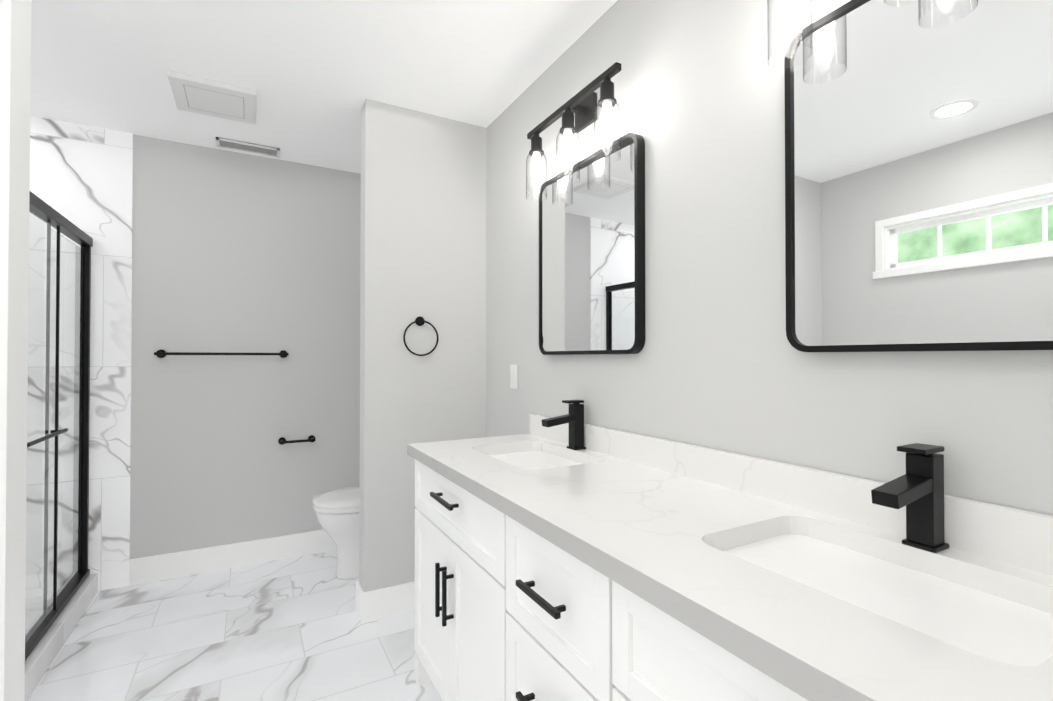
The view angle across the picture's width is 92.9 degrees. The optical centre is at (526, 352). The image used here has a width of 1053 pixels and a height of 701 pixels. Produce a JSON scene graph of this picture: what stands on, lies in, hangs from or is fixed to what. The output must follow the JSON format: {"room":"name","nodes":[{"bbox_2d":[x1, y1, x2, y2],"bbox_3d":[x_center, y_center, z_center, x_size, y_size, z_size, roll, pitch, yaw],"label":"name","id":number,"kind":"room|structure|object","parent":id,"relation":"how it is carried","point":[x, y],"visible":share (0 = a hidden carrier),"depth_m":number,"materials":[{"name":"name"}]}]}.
{"room":"bathroom","nodes":[
{"label":"bathroom","id":0,"kind":"room"},
{"bbox_2d":[0,0,31,700],"bbox_3d":[-1.657,0.021,1.540,0.135,2.485,0.160,0,-1,-29],"label":"trim","id":1,"kind":"structure","parent":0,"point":[15,57],"depth_m":1.54,"materials":[{"name":"white"}]},
{"bbox_2d":[27,550,442,700],"bbox_3d":[-0.979,1.284,1.102,3.050,0.050,4.240,0,-1,-29],"label":"floor","id":2,"kind":"structure","parent":0,"point":[291,629],"depth_m":2.18,"materials":[{"name":"tile"}]},
{"bbox_2d":[25,594,52,629],"bbox_3d":[-2.497,1.252,1.863,0.906,0.030,1.216,0,-1,-29],"label":"pan","id":3,"kind":"object","parent":2,"relation":"on","point":[34,605],"depth_m":2.44,"materials":[{"name":"white ceramic"}]},
{"bbox_2d":[24,573,97,700],"bbox_3d":[-2.043,1.219,2.107,0.120,0.100,1.224,0,-1,-29],"label":"sill","id":4,"kind":"structure","parent":2,"relation":"on","point":[41,656],"depth_m":2.14,"materials":[{"name":"stone"}]},
{"bbox_2d":[25,191,92,659],"bbox_3d":[-2.026,0.276,2.127,0.089,1.783,1.221,0,-1,-29],"label":"shower door frame","id":5,"kind":"object","parent":4,"relation":"on","point":[42,210],"visible":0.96,"depth_m":2.23,"materials":[{"name":"black"}]},
{"bbox_2d":[312,486,359,579],"bbox_3d":[-0.845,0.876,2.975,0.795,0.805,0.400,0,-1,-29],"label":"toilet","id":6,"kind":"object","parent":2,"relation":"on","point":[337,513],"visible":0.1,"depth_m":2.77,"materials":[{"name":"white ceramic"}]},
{"bbox_2d":[407,452,830,700],"bbox_3d":[0.266,0.825,1.195,0.576,0.872,1.990,0,-1,-29],"label":"bathroom vanity","id":7,"kind":"object","parent":2,"relation":"on","point":[571,556],"depth_m":1.12,"materials":[{"name":"white wood"}]},
{"bbox_2d":[407,432,1052,700],"bbox_3d":[0.271,0.368,1.203,0.565,0.041,2.014,0,-1,-29],"label":"countertop","id":8,"kind":"structure","parent":7,"relation":"on","point":[671,536],"depth_m":0.81,"materials":[{"name":"white stone"}]},
{"bbox_2d":[495,448,574,467],"bbox_3d":[0.026,0.457,1.758,0.316,0.150,0.466,0,-1,-29],"label":"sink","id":9,"kind":"object","parent":8,"relation":"in","point":[533,457],"depth_m":1.88,"materials":[{"name":"white ceramic"}]},
{"bbox_2d":[539,400,586,447],"bbox_3d":[0.134,0.265,1.820,0.164,0.179,0.052,0,-1,-29],"label":"faucet","id":10,"kind":"object","parent":8,"relation":"on","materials":[{"name":"black metal"}]},
{"bbox_2d":[735,528,1052,651],"bbox_3d":[0.553,0.448,0.804,0.316,0.150,0.466,0,-1,-29],"label":"sink","id":11,"kind":"object","parent":8,"relation":"in","point":[1000,621],"depth_m":0.81,"materials":[{"name":"white ceramic"}]},
{"bbox_2d":[867,443,950,551],"bbox_3d":[0.662,0.255,0.866,0.164,0.179,0.052,0,-1,-29],"label":"faucet","id":12,"kind":"object","parent":8,"relation":"on","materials":[{"name":"black metal"}]},
{"bbox_2d":[130,134,353,558],"bbox_3d":[-2.029,0.035,2.900,2.940,2.485,0.100,0,-1,-29],"label":"wall","id":13,"kind":"structure","parent":0,"point":[334,284],"depth_m":3.00,"materials":[{"name":"white paint"}]},
{"bbox_2d":[26,116,132,597],"bbox_3d":[-2.676,0.031,2.478,1.140,2.485,0.012,0,-1,-29],"label":"shower wall tile","id":14,"kind":"structure","parent":13,"relation":"attached to","point":[81,177],"depth_m":2.63,"materials":[{"name":"tile"}]},
{"bbox_2d":[154,350,288,357],"bbox_3d":[-1.772,0.008,2.941,0.670,0.048,0.072,0,-1,-29],"label":"towel rail","id":15,"kind":"object","parent":13,"relation":"attached to","point":[164,353],"visible":1,"depth_m":2.88,"materials":[{"name":"black metal"}]},
{"bbox_2d":[129,529,335,585],"bbox_3d":[-1.440,1.210,3.146,1.680,0.140,0.018,0,-1,-29],"label":"baseboard","id":16,"kind":"structure","parent":13,"relation":"attached to","point":[196,561],"depth_m":2.95,"materials":[{"name":"white wood"}]},
{"bbox_2d":[278,435,314,444],"bbox_3d":[-1.429,0.550,3.122,0.214,0.044,0.079,0,-1,-29],"label":"paper holder","id":17,"kind":"object","parent":13,"relation":"attached to","point":[282,440],"visible":1,"depth_m":3.10,"materials":[{"name":"black metal"}]},
{"bbox_2d":[30,0,616,173],"bbox_3d":[-0.979,-1.250,1.128,3.050,0.050,4.240,0,-1,-29],"label":"ceiling","id":18,"kind":"structure","parent":0,"point":[315,74],"depth_m":2.08,"materials":[{"name":"white paint"}]},
{"bbox_2d":[167,70,256,124],"bbox_3d":[-1.474,-1.198,2.373,0.340,0.028,0.340,0,-1,-29],"label":"ceiling exhaust fan","id":19,"kind":"object","parent":18,"relation":"attached to","point":[202,96],"visible":1,"depth_m":2.32,"materials":[{"name":"white plastic"}]},
{"bbox_2d":[216,137,279,156],"bbox_3d":[-1.627,-1.201,2.929,0.320,0.011,0.120,0,-1,-29],"label":"air vent","id":20,"kind":"object","parent":18,"relation":"in","point":[246,147],"visible":1,"depth_m":2.92,"materials":[{"name":"white plastic"}]},
{"bbox_2d":[354,99,485,591],"bbox_3d":[-0.525,0.032,2.577,0.620,2.485,0.120,0,-1,-29],"label":"wall","id":21,"kind":"structure","parent":0,"point":[420,187],"depth_m":2.49,"materials":[{"name":"white paint"}]},
{"bbox_2d":[356,581,359,611],"bbox_3d":[-0.564,1.204,2.611,0.625,0.140,0.038,0,-1,-29],"label":"baseboard","id":22,"kind":"structure","parent":21,"relation":"attached to","point":[357,583],"depth_m":2.45,"materials":[{"name":"white wood"}]},
{"bbox_2d":[357,581,414,623],"bbox_3d":[-0.494,1.203,2.506,0.645,0.140,0.021,0,-1,-29],"label":"baseboard","id":23,"kind":"structure","parent":21,"relation":"attached to","point":[377,604],"depth_m":2.40,"materials":[{"name":"white wood"}]},
{"bbox_2d":[403,316,438,355],"bbox_3d":[-0.526,-0.082,2.488,0.179,0.198,0.033,0,-1,-29],"label":"towel ring","id":24,"kind":"object","parent":21,"relation":"attached to","point":[419,321],"visible":0.98,"depth_m":2.49,"materials":[{"name":"black metal"}]},
{"bbox_2d":[486,0,1052,515],"bbox_3d":[0.312,0.024,1.829,0.100,2.485,4.240,0,-1,-29],"label":"wall","id":25,"kind":"structure","parent":0,"point":[717,367],"depth_m":1.35,"materials":[{"name":"white paint"}]},
{"bbox_2d":[510,365,517,388],"bbox_3d":[-0.062,0.115,2.387,0.010,0.115,0.070,0,-1,-29],"label":"switch plate","id":26,"kind":"object","parent":25,"relation":"attached to","point":[513,376],"visible":1,"depth_m":2.38,"materials":[{"name":"white plastic"}]},
{"bbox_2d":[526,62,620,201],"bbox_3d":[0.172,-0.788,1.845,0.132,0.320,0.580,0,-1,-29],"label":"wall sconce","id":27,"kind":"object","parent":25,"relation":"attached to","point":[582,104],"visible":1,"depth_m":1.82,"materials":[{"name":"black"}]},
{"bbox_2d":[539,132,644,354],"bbox_3d":[0.216,-0.353,1.865,0.032,0.720,0.620,0,-1,-29],"label":"mirror","id":28,"kind":"object","parent":25,"relation":"attached to","point":[592,258],"visible":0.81,"depth_m":1.80,"materials":[{"name":"black mirror"}]},
{"bbox_2d":[530,414,1052,575],"bbox_3d":[0.509,0.306,1.335,0.020,0.087,2.014,0,-1,-29],"label":"backsplash","id":29,"kind":"structure","parent":25,"relation":"attached to","point":[1013,535],"depth_m":1.08,"materials":[{"name":"white stone"}]},
{"bbox_2d":[767,0,919,69],"bbox_3d":[0.700,-0.798,0.892,0.132,0.320,0.580,0,-1,-29],"label":"wall sconce","id":30,"kind":"object","parent":25,"relation":"attached to","point":[789,13],"visible":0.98,"depth_m":1.07,"materials":[{"name":"black"}]},
{"bbox_2d":[784,0,1052,351],"bbox_3d":[0.758,-0.363,0.885,0.032,0.720,0.620,0,-1,-29],"label":"mirror","id":31,"kind":"object","parent":25,"relation":"attached to","point":[918,175],"visible":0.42,"depth_m":0.92,"materials":[{"name":"black mirror"}]}
]}

